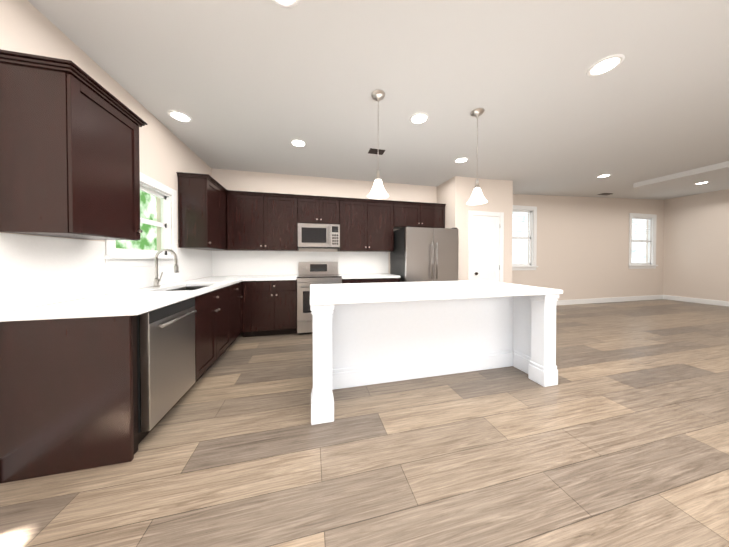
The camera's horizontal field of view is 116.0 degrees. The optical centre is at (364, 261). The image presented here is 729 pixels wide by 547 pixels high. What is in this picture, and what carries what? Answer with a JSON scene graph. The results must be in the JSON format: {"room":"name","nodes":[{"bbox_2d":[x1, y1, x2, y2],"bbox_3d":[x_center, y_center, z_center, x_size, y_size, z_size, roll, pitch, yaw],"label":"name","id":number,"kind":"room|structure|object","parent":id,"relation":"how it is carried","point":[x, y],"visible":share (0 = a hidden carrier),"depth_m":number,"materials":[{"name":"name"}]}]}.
{"room":"kitchen","nodes":[
{"label":"kitchen","id":0,"kind":"room"},
{"bbox_2d":[0,0,211,312],"bbox_3d":[-1.917,-0.174,0.686,0.150,2.740,6.806,0,1,-13],"label":"wall","id":1,"kind":"structure","parent":0,"point":[166,154],"depth_m":1.89,"materials":[{"name":"beige paint"}]},
{"bbox_2d":[0,49,147,240],"bbox_3d":[-1.846,-0.634,1.500,0.359,0.941,0.600,0,1,-13],"label":"upper cabinet","id":2,"kind":"object","parent":1,"relation":"attached to","point":[69,151],"visible":1,"depth_m":1.27,"materials":[{"name":"brown wood"}]},
{"bbox_2d":[0,233,211,311],"bbox_3d":[-2.270,0.044,2.518,0.006,0.429,2.730,0,1,-13],"label":"backsplash","id":3,"kind":"structure","parent":1,"relation":"attached to","point":[37,271],"depth_m":1.54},
{"bbox_2d":[104,173,180,267],"bbox_3d":[-2.256,-0.413,2.331,0.150,0.920,1.040,0,1,-13],"label":"window","id":4,"kind":"structure","parent":1,"relation":"in","point":[114,257],"depth_m":2.48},
{"bbox_2d":[176,172,231,250],"bbox_3d":[-2.294,-0.656,3.393,0.359,0.942,1.047,0,1,-13],"label":"upper cabinet","id":5,"kind":"object","parent":1,"relation":"attached to","point":[202,211],"visible":0.92,"depth_m":2.94,"materials":[{"name":"brown wood"}]},
{"bbox_2d":[211,168,436,275],"bbox_3d":[-0.547,-0.217,4.429,4.240,2.740,0.150,0,1,-13],"label":"wall","id":6,"kind":"structure","parent":0,"point":[237,180],"depth_m":4.25,"materials":[{"name":"beige paint"}]},
{"bbox_2d":[227,194,298,250],"bbox_3d":[-1.700,-0.638,3.891,1.082,0.895,0.351,0,1,-13],"label":"upper cabinet","id":7,"kind":"object","parent":6,"relation":"attached to","point":[262,223],"visible":0.98,"depth_m":3.74,"materials":[{"name":"brown wood"}]},
{"bbox_2d":[212,251,387,275],"bbox_3d":[-1.054,0.025,4.232,3.160,0.429,0.006,0,1,-13],"label":"backsplash","id":8,"kind":"structure","parent":6,"relation":"attached to","point":[224,263],"depth_m":4.14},
{"bbox_2d":[298,198,338,223],"bbox_3d":[-0.824,-0.876,4.095,0.710,0.423,0.351,0,1,-13],"label":"upper cabinet","id":9,"kind":"object","parent":6,"relation":"attached to","point":[317,211],"visible":0.98,"depth_m":3.95,"materials":[{"name":"brown wood"}]},
{"bbox_2d":[298,223,339,248],"bbox_3d":[-0.811,-0.448,4.046,0.706,0.409,0.450,0,1,-13],"label":"microwave","id":10,"kind":"object","parent":9,"relation":"attached to","point":[313,235],"visible":1,"depth_m":3.87,"materials":[{"name":"silver plastic"}]},
{"bbox_2d":[228,190,445,206],"bbox_3d":[-0.313,-1.113,4.210,3.869,0.046,0.359,0,1,-13],"label":"crown molding","id":11,"kind":"structure","parent":6,"relation":"attached to","point":[328,198],"depth_m":3.98,"materials":[{"name":"brown wood"}]},
{"bbox_2d":[338,201,393,251],"bbox_3d":[0.020,-0.643,4.298,1.016,0.895,0.351,0,1,-13],"label":"upper cabinet","id":12,"kind":"object","parent":6,"relation":"attached to","point":[366,226],"visible":1,"depth_m":4.15,"materials":[{"name":"brown wood"}]},
{"bbox_2d":[394,204,444,228],"bbox_3d":[1.044,-0.880,4.537,1.079,0.425,0.351,0,1,-13],"label":"upper cabinet","id":13,"kind":"object","parent":6,"relation":"attached to","point":[420,216],"visible":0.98,"depth_m":4.39,"materials":[{"name":"brown wood"}]},
{"bbox_2d":[0,299,728,546],"bbox_3d":[3.961,1.209,2.131,12.250,0.060,7.185,0,1,-13],"label":"floor","id":14,"kind":"structure","parent":0,"point":[617,435],"depth_m":1.37,"materials":[{"name":"brown wood"}]},
{"bbox_2d":[0,282,242,483],"bbox_3d":[-1.956,0.738,2.619,0.653,0.872,2.739,0,1,-13],"label":"base cabinet","id":15,"kind":"object","parent":14,"relation":"on","point":[68,395],"visible":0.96,"depth_m":1.29,"materials":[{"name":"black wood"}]},
{"bbox_2d":[0,276,251,321],"bbox_3d":[-1.950,0.367,2.601,0.660,0.214,2.757,0,1,-13],"label":"countertop","id":16,"kind":"structure","parent":15,"relation":"on","point":[135,302],"depth_m":1.52,"materials":[{"name":"white stone"}]},
{"bbox_2d":[152,249,178,287],"bbox_3d":[-2.046,0.064,2.357,0.231,0.397,0.098,0,1,-13],"label":"faucet","id":17,"kind":"object","parent":16,"relation":"on","point":[157,280],"visible":1,"depth_m":2.32,"materials":[{"name":"silver metal"}]},
{"bbox_2d":[137,297,196,432],"bbox_3d":[-1.708,0.698,1.673,0.646,0.763,0.592,0,1,-13],"label":"dishwasher","id":18,"kind":"object","parent":15,"relation":"in","point":[166,380],"visible":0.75,"depth_m":1.59,"materials":[{"name":"silver metal"}]},
{"bbox_2d":[241,280,296,336],"bbox_3d":[-1.529,0.725,3.788,0.799,0.872,0.646,0,1,-13],"label":"base cabinet","id":19,"kind":"object","parent":14,"relation":"on","point":[268,308],"visible":1,"depth_m":3.51,"materials":[{"name":"black wood"}]},
{"bbox_2d":[244,275,297,280],"bbox_3d":[-1.505,0.267,3.791,0.753,0.040,0.643,0,1,-13],"label":"countertop","id":20,"kind":"structure","parent":19,"relation":"on","point":[258,277],"depth_m":3.58,"materials":[{"name":"white stone"}]},
{"bbox_2d":[297,262,341,334],"bbox_3d":[-0.779,0.582,3.922,0.710,1.155,0.727,0,1,-13],"label":"range","id":21,"kind":"object","parent":14,"relation":"on","point":[317,273],"visible":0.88,"depth_m":3.62,"materials":[{"name":"silver metal"}]},
{"bbox_2d":[342,278,399,283],"bbox_3d":[0.056,0.720,4.163,1.014,0.872,0.646,0,1,-13],"label":"base cabinet","id":22,"kind":"object","parent":14,"relation":"on","point":[379,280],"visible":0.06,"depth_m":3.87,"materials":[{"name":"black"}]},
{"bbox_2d":[339,273,399,278],"bbox_3d":[0.058,0.262,4.163,1.022,0.040,0.639,0,1,-13],"label":"countertop","id":23,"kind":"structure","parent":22,"relation":"on","point":[344,276],"depth_m":3.93,"materials":[{"name":"white stone"}]},
{"bbox_2d":[390,226,458,281],"bbox_3d":[1.107,0.272,4.296,1.007,1.765,0.841,0,1,-13],"label":"refrigerator","id":24,"kind":"object","parent":14,"relation":"on","point":[419,254],"visible":0.46,"depth_m":3.95,"materials":[{"name":"silver metal"}]},
{"bbox_2d":[310,294,558,424],"bbox_3d":[0.620,0.741,2.374,2.302,0.872,0.976,0,1,-13],"label":"kitchen island","id":25,"kind":"object","parent":14,"relation":"on","point":[358,344],"visible":0.96,"depth_m":2.25,"materials":[{"name":"paint"}]},
{"bbox_2d":[310,280,562,305],"bbox_3d":[0.622,0.282,2.372,2.315,0.040,1.030,0,1,-13],"label":"island countertop","id":26,"kind":"structure","parent":25,"relation":"on","point":[332,294],"depth_m":2.06,"materials":[{"name":"white stone"}]},
{"bbox_2d":[28,0,728,199],"bbox_3d":[3.961,-1.723,2.098,12.250,0.325,7.185,0,1,-13],"label":"ceiling","id":27,"kind":"structure","parent":0,"point":[253,85],"depth_m":2.00,"materials":[{"name":"white paint"}]},
{"bbox_2d":[167,110,191,122],"bbox_3d":[-1.983,-1.559,2.450,0.210,0.008,0.210,0,1,-13],"label":"recessed light","id":28,"kind":"object","parent":27,"relation":"in","point":[179,116],"visible":1,"depth_m":2.44,"materials":[{"name":"white"}]},
{"bbox_2d":[272,0,299,7],"bbox_3d":[-0.465,-1.546,1.288,0.210,0.008,0.210,0,1,-13],"label":"recessed light","id":29,"kind":"object","parent":27,"relation":"in","point":[287,3],"visible":1,"depth_m":1.36,"materials":[{"name":"white"}]},
{"bbox_2d":[290,139,306,146],"bbox_3d":[-0.873,-1.566,3.010,0.210,0.008,0.210,0,1,-13],"label":"recessed light","id":30,"kind":"object","parent":27,"relation":"in","point":[298,142],"visible":1,"depth_m":3.00,"materials":[{"name":"white"}]},
{"bbox_2d":[368,148,384,154],"bbox_3d":[0.171,-1.569,3.246,0.220,0.007,0.140,0,1,-13],"label":"ceiling vent","id":31,"kind":"object","parent":27,"relation":"in","point":[375,151],"depth_m":3.23,"materials":[{"name":"brown metal"}]},
{"bbox_2d":[367,90,388,198],"bbox_3d":[0.128,-1.088,2.132,0.204,0.944,0.204,0,1,-13],"label":"pendant light","id":32,"kind":"object","parent":27,"relation":"hanging from","point":[378,191],"visible":1,"depth_m":2.11,"materials":[{"name":"white glass"}]},
{"bbox_2d":[409,112,428,123],"bbox_3d":[0.598,-1.560,2.484,0.210,0.008,0.210,0,1,-13],"label":"recessed light","id":33,"kind":"object","parent":27,"relation":"in","point":[419,118],"visible":1,"depth_m":2.48,"materials":[{"name":"white"}]},
{"bbox_2d":[454,157,468,162],"bbox_3d":[1.502,-1.572,3.530,0.210,0.008,0.210,0,1,-13],"label":"recessed light","id":34,"kind":"object","parent":27,"relation":"in","point":[461,160],"visible":1,"depth_m":3.53,"materials":[{"name":"white"}]},
{"bbox_2d":[466,108,487,204],"bbox_3d":[1.179,-1.091,2.380,0.204,0.944,0.204,0,1,-13],"label":"pendant light","id":35,"kind":"object","parent":27,"relation":"hanging from","point":[477,197],"visible":1,"depth_m":2.36,"materials":[{"name":"white glass"}]},
{"bbox_2d":[596,174,611,177],"bbox_3d":[4.625,-1.656,4.401,0.210,0.008,0.210,0,1,-13],"label":"recessed light","id":36,"kind":"object","parent":27,"relation":"in","point":[604,175],"visible":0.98,"depth_m":4.39,"materials":[{"name":"white plastic"}]},
{"bbox_2d":[586,54,624,76],"bbox_3d":[1.909,-1.552,1.808,0.210,0.008,0.210,0,1,-13],"label":"recessed light","id":37,"kind":"object","parent":27,"relation":"in","point":[605,65],"visible":1,"depth_m":1.80,"materials":[{"name":"white"}]},
{"bbox_2d":[633,161,728,188],"bbox_3d":[6.670,-1.647,2.182,0.260,0.129,5.800,0,1,-13],"label":"ceiling beam","id":38,"kind":"structure","parent":27,"relation":"attached to","point":[706,170],"depth_m":4.32,"materials":[{"name":"white paint"}]},
{"bbox_2d":[437,176,512,283],"bbox_3d":[2.191,-0.382,4.865,1.290,3.060,1.015,0,1,-13],"label":"wall","id":39,"kind":"structure","parent":0,"point":[454,194],"depth_m":4.37,"materials":[{"name":"beige paint"}]},
{"bbox_2d":[468,210,503,281],"bbox_3d":[2.341,0.097,4.344,0.790,2.115,0.072,0,1,-13],"label":"pantry door","id":40,"kind":"structure","parent":39,"relation":"in","point":[486,245],"depth_m":4.37,"materials":[{"name":"white wood"}]},
{"bbox_2d":[512,194,663,299],"bbox_3d":[5.916,-0.397,6.190,6.570,3.060,0.150,0,1,-13],"label":"wall","id":41,"kind":"structure","parent":0,"point":[582,247],"depth_m":6.15,"materials":[{"name":"beige paint"}]},
{"bbox_2d":[512,205,537,270],"bbox_3d":[3.772,-0.583,5.630,1.160,1.595,0.150,0,1,-13],"label":"window","id":42,"kind":"structure","parent":41,"relation":"in","point":[532,238],"depth_m":5.70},
{"bbox_2d":[556,295,663,305],"bbox_3d":[5.843,1.069,6.102,6.380,0.130,0.020,0,1,-13],"label":"baseboard","id":43,"kind":"structure","parent":41,"relation":"attached to","point":[640,298],"depth_m":6.31,"materials":[{"name":"white wood"}]},
{"bbox_2d":[628,213,657,268],"bbox_3d":[8.083,-0.594,6.648,1.160,1.595,0.150,0,1,-13],"label":"window","id":44,"kind":"structure","parent":41,"relation":"in","point":[651,231],"depth_m":6.69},
{"bbox_2d":[663,189,728,300],"bbox_3d":[9.849,-0.366,3.505,0.150,3.060,6.885,0,1,-13],"label":"wall","id":45,"kind":"structure","parent":0,"point":[696,249],"depth_m":6.24,"materials":[{"name":"beige paint"}]},
{"bbox_2d":[664,295,728,306],"bbox_3d":[9.763,1.099,3.517,0.020,0.130,6.855,0,1,-13],"label":"baseboard","id":46,"kind":"structure","parent":45,"relation":"attached to","point":[677,298],"depth_m":6.23,"materials":[{"name":"white wood"}]},
{"label":"outside","id":47,"kind":"structure","parent":0,"visible":0},
{"bbox_2d":[116,190,156,249],"bbox_3d":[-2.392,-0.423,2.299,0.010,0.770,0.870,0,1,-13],"label":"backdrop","id":48,"kind":"structure","parent":47,"point":[148,238],"depth_m":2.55,"materials":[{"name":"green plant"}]},
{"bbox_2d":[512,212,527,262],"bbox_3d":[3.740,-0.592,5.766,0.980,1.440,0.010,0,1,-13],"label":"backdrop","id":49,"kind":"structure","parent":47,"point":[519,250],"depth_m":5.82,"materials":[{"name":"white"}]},
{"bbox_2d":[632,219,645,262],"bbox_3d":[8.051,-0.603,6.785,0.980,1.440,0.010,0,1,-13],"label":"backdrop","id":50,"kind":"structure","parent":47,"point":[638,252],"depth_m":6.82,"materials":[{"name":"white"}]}
]}

